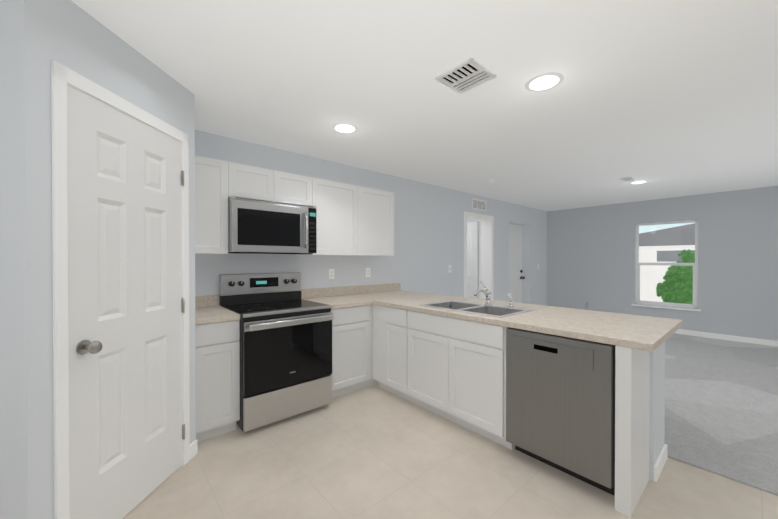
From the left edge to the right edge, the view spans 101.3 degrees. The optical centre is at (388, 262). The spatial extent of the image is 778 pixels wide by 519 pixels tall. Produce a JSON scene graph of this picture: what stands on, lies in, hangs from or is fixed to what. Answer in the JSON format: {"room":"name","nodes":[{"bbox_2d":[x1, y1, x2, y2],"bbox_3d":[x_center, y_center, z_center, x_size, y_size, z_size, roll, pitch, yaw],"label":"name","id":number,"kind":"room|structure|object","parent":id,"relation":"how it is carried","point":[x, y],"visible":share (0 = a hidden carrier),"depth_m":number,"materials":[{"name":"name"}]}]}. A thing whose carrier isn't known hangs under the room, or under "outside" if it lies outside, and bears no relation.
{"room":"kitchen","nodes":[
{"label":"kitchen","id":0,"kind":"room"},
{"bbox_2d":[0,0,195,518],"bbox_3d":[-1.825,0.088,1.726,1.345,2.440,1.345,0,0,-41],"label":"wall","id":1,"kind":"structure","parent":0,"point":[37,37],"depth_m":1.25,"materials":[{"name":"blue paint"}]},
{"bbox_2d":[51,60,189,518],"bbox_3d":[-1.369,0.241,1.700,0.602,2.135,0.602,0,0,-41],"label":"pantry door","id":2,"kind":"structure","parent":1,"relation":"in","point":[120,269],"depth_m":1.58,"materials":[{"name":"white wood"}]},
{"bbox_2d":[195,130,546,305],"bbox_3d":[0.354,0.069,4.676,9.005,2.440,0.250,0,0,-41],"label":"wall","id":3,"kind":"structure","parent":0,"point":[428,234],"depth_m":4.40,"materials":[{"name":"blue paint"}]},
{"bbox_2d":[195,156,227,253],"bbox_3d":[-1.538,-0.448,2.648,0.298,0.760,0.318,0,0,-41],"label":"upper cabinet","id":4,"kind":"object","parent":3,"relation":"attached to","point":[211,206],"visible":0.67,"depth_m":2.55,"materials":[{"name":"white wood"}]},
{"bbox_2d":[228,162,311,204],"bbox_3d":[-1.139,-0.685,2.994,0.760,0.290,0.318,0,0,-41],"label":"upper cabinet","id":5,"kind":"object","parent":3,"relation":"attached to","point":[248,181],"visible":0.73,"depth_m":2.84,"materials":[{"name":"white wood"}]},
{"bbox_2d":[228,196,315,253],"bbox_3d":[-1.090,-0.309,2.939,0.750,0.457,0.468,0,0,-41],"label":"microwave","id":6,"kind":"object","parent":5,"relation":"attached to","point":[259,226],"visible":0.96,"depth_m":2.76,"materials":[{"name":"silver metal"}]},
{"bbox_2d":[329,269,333,278],"bbox_3d":[-0.653,0.136,3.629,0.072,0.116,0.008,0,0,-41],"label":"outlet","id":7,"kind":"object","parent":3,"relation":"attached to","point":[331,273],"visible":1,"depth_m":3.62,"materials":[{"name":"white plastic"}]},
{"bbox_2d":[298,178,393,255],"bbox_3d":[-0.447,-0.454,3.597,1.075,0.760,0.318,0,0,-41],"label":"upper cabinet","id":8,"kind":"object","parent":3,"relation":"attached to","point":[353,220],"visible":0.83,"depth_m":3.44,"materials":[{"name":"white wood"}]},
{"bbox_2d":[366,268,369,276],"bbox_3d":[-0.261,0.129,3.970,0.072,0.116,0.008,0,0,-41],"label":"outlet","id":9,"kind":"object","parent":3,"relation":"attached to","point":[367,272],"visible":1,"depth_m":3.97,"materials":[{"name":"white plastic"}]},
{"bbox_2d":[464,211,493,299],"bbox_3d":[1.494,0.223,5.655,0.890,2.120,0.268,0,0,-41],"label":"trim","id":10,"kind":"structure","parent":3,"relation":"attached to","point":[486,250],"depth_m":5.84,"materials":[{"name":"white wood"}]},
{"bbox_2d":[467,222,477,297],"bbox_3d":[1.391,0.254,6.249,0.118,2.030,0.745,0,0,-41],"label":"hall door","id":11,"kind":"structure","parent":10,"relation":"attached to","point":[472,258],"depth_m":6.06,"materials":[{"name":"white wood"}]},
{"bbox_2d":[472,198,485,210],"bbox_3d":[1.572,-0.997,5.550,0.410,0.180,0.016,0,0,-41],"label":"wall grille","id":12,"kind":"object","parent":3,"relation":"attached to","point":[477,204],"visible":1,"depth_m":5.53,"materials":[{"name":"white metal"}]},
{"bbox_2d":[71,0,777,210],"bbox_3d":[2.027,-1.199,2.743,9.005,0.120,8.650,0,0,-41],"label":"ceiling","id":13,"kind":"structure","parent":0,"point":[670,98],"depth_m":2.06,"materials":[{"name":"white paint"}]},
{"bbox_2d":[332,123,357,133],"bbox_3d":[-0.373,-1.133,2.704,0.221,0.008,0.221,0,0,-41],"label":"recessed light","id":14,"kind":"object","parent":13,"relation":"in","point":[346,128],"visible":0.96,"depth_m":2.70,"materials":[{"name":"white plastic"}]},
{"bbox_2d":[435,58,496,93],"bbox_3d":[0.469,-1.127,1.948,0.260,0.012,0.265,0,0,-41],"label":"ceiling vent","id":15,"kind":"object","parent":13,"relation":"in","point":[467,75],"visible":1,"depth_m":1.93,"materials":[{"name":"white metal"}]},
{"bbox_2d":[487,179,495,183],"bbox_3d":[1.438,-1.132,4.477,0.120,0.036,0.120,0,0,-41],"label":"smoke detector","id":16,"kind":"object","parent":13,"relation":"attached to","point":[491,181],"visible":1,"depth_m":4.43,"materials":[{"name":"white plastic"}]},
{"bbox_2d":[525,72,563,91],"bbox_3d":[0.974,-1.129,2.007,0.221,0.008,0.221,0,0,-41],"label":"recessed light","id":17,"kind":"object","parent":13,"relation":"in","point":[541,82],"visible":0.98,"depth_m":2.00,"materials":[{"name":"white plastic"}]},
{"bbox_2d":[620,176,635,180],"bbox_3d":[3.282,-1.143,4.383,0.260,0.012,0.120,0,0,-41],"label":"ceiling vent","id":18,"kind":"object","parent":13,"relation":"in","point":[629,178],"visible":1,"depth_m":4.35,"materials":[{"name":"white"}]},
{"bbox_2d":[629,180,647,183],"bbox_3d":[3.586,-1.145,4.581,0.221,0.008,0.221,0,0,-41],"label":"recessed light","id":19,"kind":"object","parent":13,"relation":"in","point":[639,182],"visible":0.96,"depth_m":4.58,"materials":[{"name":"white plastic"}]},
{"bbox_2d":[123,383,777,518],"bbox_3d":[0.668,1.376,0.485,3.971,0.120,7.000,0,0,-41],"label":"floor","id":20,"kind":"structure","parent":0,"point":[375,451],"depth_m":1.91,"materials":[{"name":"beige tile"}]},
{"bbox_2d":[195,320,239,441],"bbox_3d":[-1.440,0.868,2.543,0.298,0.870,0.618,0,0,-41],"label":"base cabinet","id":21,"kind":"object","parent":20,"relation":"on","point":[217,363],"visible":0.73,"depth_m":2.32,"materials":[{"name":"white wood"}]},
{"bbox_2d":[195,294,239,324],"bbox_3d":[-1.435,0.362,2.535,0.298,0.139,0.633,0,0,-41],"label":"countertop","id":22,"kind":"structure","parent":21,"relation":"on","point":[208,309],"depth_m":2.49,"materials":[{"name":"stone"}]},
{"bbox_2d":[219,272,333,431],"bbox_3d":[-0.991,0.706,2.832,0.756,1.190,0.762,0,0,-41],"label":"range","id":23,"kind":"object","parent":20,"relation":"on","point":[285,340],"visible":1,"depth_m":2.62,"materials":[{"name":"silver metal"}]},
{"bbox_2d":[330,304,378,397],"bbox_3d":[-0.329,0.862,3.509,1.127,0.870,0.618,0,0,-41],"label":"base cabinet","id":24,"kind":"object","parent":20,"relation":"on","point":[352,349],"visible":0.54,"depth_m":3.09,"materials":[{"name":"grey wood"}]},
{"bbox_2d":[373,304,452,400],"bbox_3d":[0.228,0.863,3.258,0.616,0.870,0.527,0,0,-41],"label":"base cabinet","id":25,"kind":"object","parent":20,"relation":"on","point":[392,327],"depth_m":3.00,"materials":[{"name":"white wood"}]},
{"bbox_2d":[301,283,682,351],"bbox_3d":[0.527,0.361,2.776,1.460,0.139,2.843,0,0,-41],"label":"countertop","id":26,"kind":"structure","parent":25,"relation":"on","point":[648,333],"depth_m":2.31,"materials":[{"name":"stone"}]},
{"bbox_2d":[420,300,534,317],"bbox_3d":[0.730,0.487,2.733,0.520,0.206,0.800,0,0,-41],"label":"sink","id":27,"kind":"object","parent":26,"relation":"in","point":[500,311],"visible":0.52,"depth_m":2.76,"materials":[{"name":"metal"}]},
{"bbox_2d":[507,293,513,307],"bbox_3d":[1.028,0.320,2.699,0.071,0.130,0.048,0,0,-41],"label":"sprayer","id":28,"kind":"object","parent":27,"relation":"on","point":[511,300],"visible":1,"depth_m":2.69,"materials":[{"name":"silver metal"}]},
{"bbox_2d":[474,281,491,304],"bbox_3d":[0.808,0.279,2.835,0.245,0.209,0.123,0,0,-41],"label":"faucet","id":29,"kind":"object","parent":26,"relation":"on","point":[487,292],"visible":1,"depth_m":2.85,"materials":[{"name":"silver metal"}]},
{"bbox_2d":[409,324,514,449],"bbox_3d":[0.708,0.972,2.706,0.616,0.660,0.936,0,0,-41],"label":"base cabinet","id":30,"kind":"object","parent":20,"relation":"on","point":[452,369],"depth_m":2.42,"materials":[{"name":"white wood"}]},
{"bbox_2d":[506,327,615,495],"bbox_3d":[1.206,0.873,2.109,0.612,0.865,0.602,0,0,-41],"label":"dishwasher","id":31,"kind":"object","parent":20,"relation":"on","point":[560,403],"visible":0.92,"depth_m":1.87,"materials":[{"name":"grey metal"}]},
{"bbox_2d":[615,346,649,517],"bbox_3d":[1.375,0.873,1.795,0.430,0.870,0.070,0,0,-41],"label":"peninsula end panel","id":32,"kind":"object","parent":20,"relation":"on","point":[632,398],"visible":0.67,"depth_m":1.67,"materials":[{"name":"white wood"}]},
{"bbox_2d":[467,220,478,297],"bbox_3d":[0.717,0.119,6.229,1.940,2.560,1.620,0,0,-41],"label":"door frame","id":33,"kind":"structure","parent":0,"point":[478,250],"depth_m":6.31,"materials":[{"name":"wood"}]},
{"bbox_2d":[649,341,667,481],"bbox_3d":[0.802,0.864,3.054,0.352,0.870,2.792,0,0,-41],"label":"wall","id":34,"kind":"structure","parent":0,"point":[658,448],"depth_m":1.95,"materials":[{"name":"white paint"}]},
{"bbox_2d":[547,186,777,340],"bbox_3d":[5.955,0.067,4.905,0.250,2.440,6.750,0,0,-41],"label":"wall","id":35,"kind":"structure","parent":0,"point":[591,256],"depth_m":5.46,"materials":[{"name":"grey paint"}]},
{"bbox_2d":[631,219,700,311],"bbox_3d":[5.039,0.051,5.825,0.145,1.580,0.960,0,0,-41],"label":"window","id":36,"kind":"structure","parent":35,"relation":"in","point":[680,306],"depth_m":5.80,"materials":[{"name":"white plastic"}]},
{"bbox_2d":[675,329,777,346],"bbox_3d":[5.763,1.240,4.931,0.014,0.095,6.470,0,0,-41],"label":"baseboard","id":37,"kind":"structure","parent":35,"relation":"attached to","point":[686,332],"depth_m":5.18,"materials":[{"name":"white wood"}]},
{"bbox_2d":[664,333,777,495],"bbox_3d":[4.067,1.351,3.439,5.034,0.132,7.000,0,0,-41],"label":"floor carpet","id":38,"kind":"object","parent":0,"point":[721,407],"visible":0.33,"depth_m":2.83,"materials":[{"name":"grey carpet"}]},
{"label":"outside","id":39,"kind":"structure","parent":0,"visible":0},
{"bbox_3d":[12.163,1.451,12.131,18.590,0.180,28.000,0,0,-41],"label":"ground","id":40,"kind":"structure","parent":39,"visible":0},
{"bbox_2d":[639,223,694,301],"bbox_3d":[15.401,-0.830,9.412,9.250,4.418,15.670,0,0,-41],"label":"house","id":41,"kind":"structure","parent":40,"relation":"on","point":[649,245],"depth_m":10.51,"materials":[{"name":"paint"}]},
{"bbox_2d":[656,249,694,303],"bbox_3d":[7.346,0.601,7.742,0.963,1.836,1.403,0,0,-41],"label":"bush","id":42,"kind":"object","parent":40,"relation":"on","point":[687,287],"depth_m":7.72,"materials":[{"name":"green plant"}]},
{"bbox_3d":[2.527,0.241,6.708,0.900,2.070,0.033,0,0,-41],"label":"door frame","id":43,"kind":"structure","parent":0,"visible":0},
{"bbox_2d":[509,224,524,302],"bbox_3d":[2.581,0.241,6.646,0.892,2.062,0.128,0,0,-41],"label":"entry door","id":44,"kind":"structure","parent":43,"relation":"attached to","point":[515,261],"depth_m":6.76,"materials":[{"name":"white wood"}]}
]}

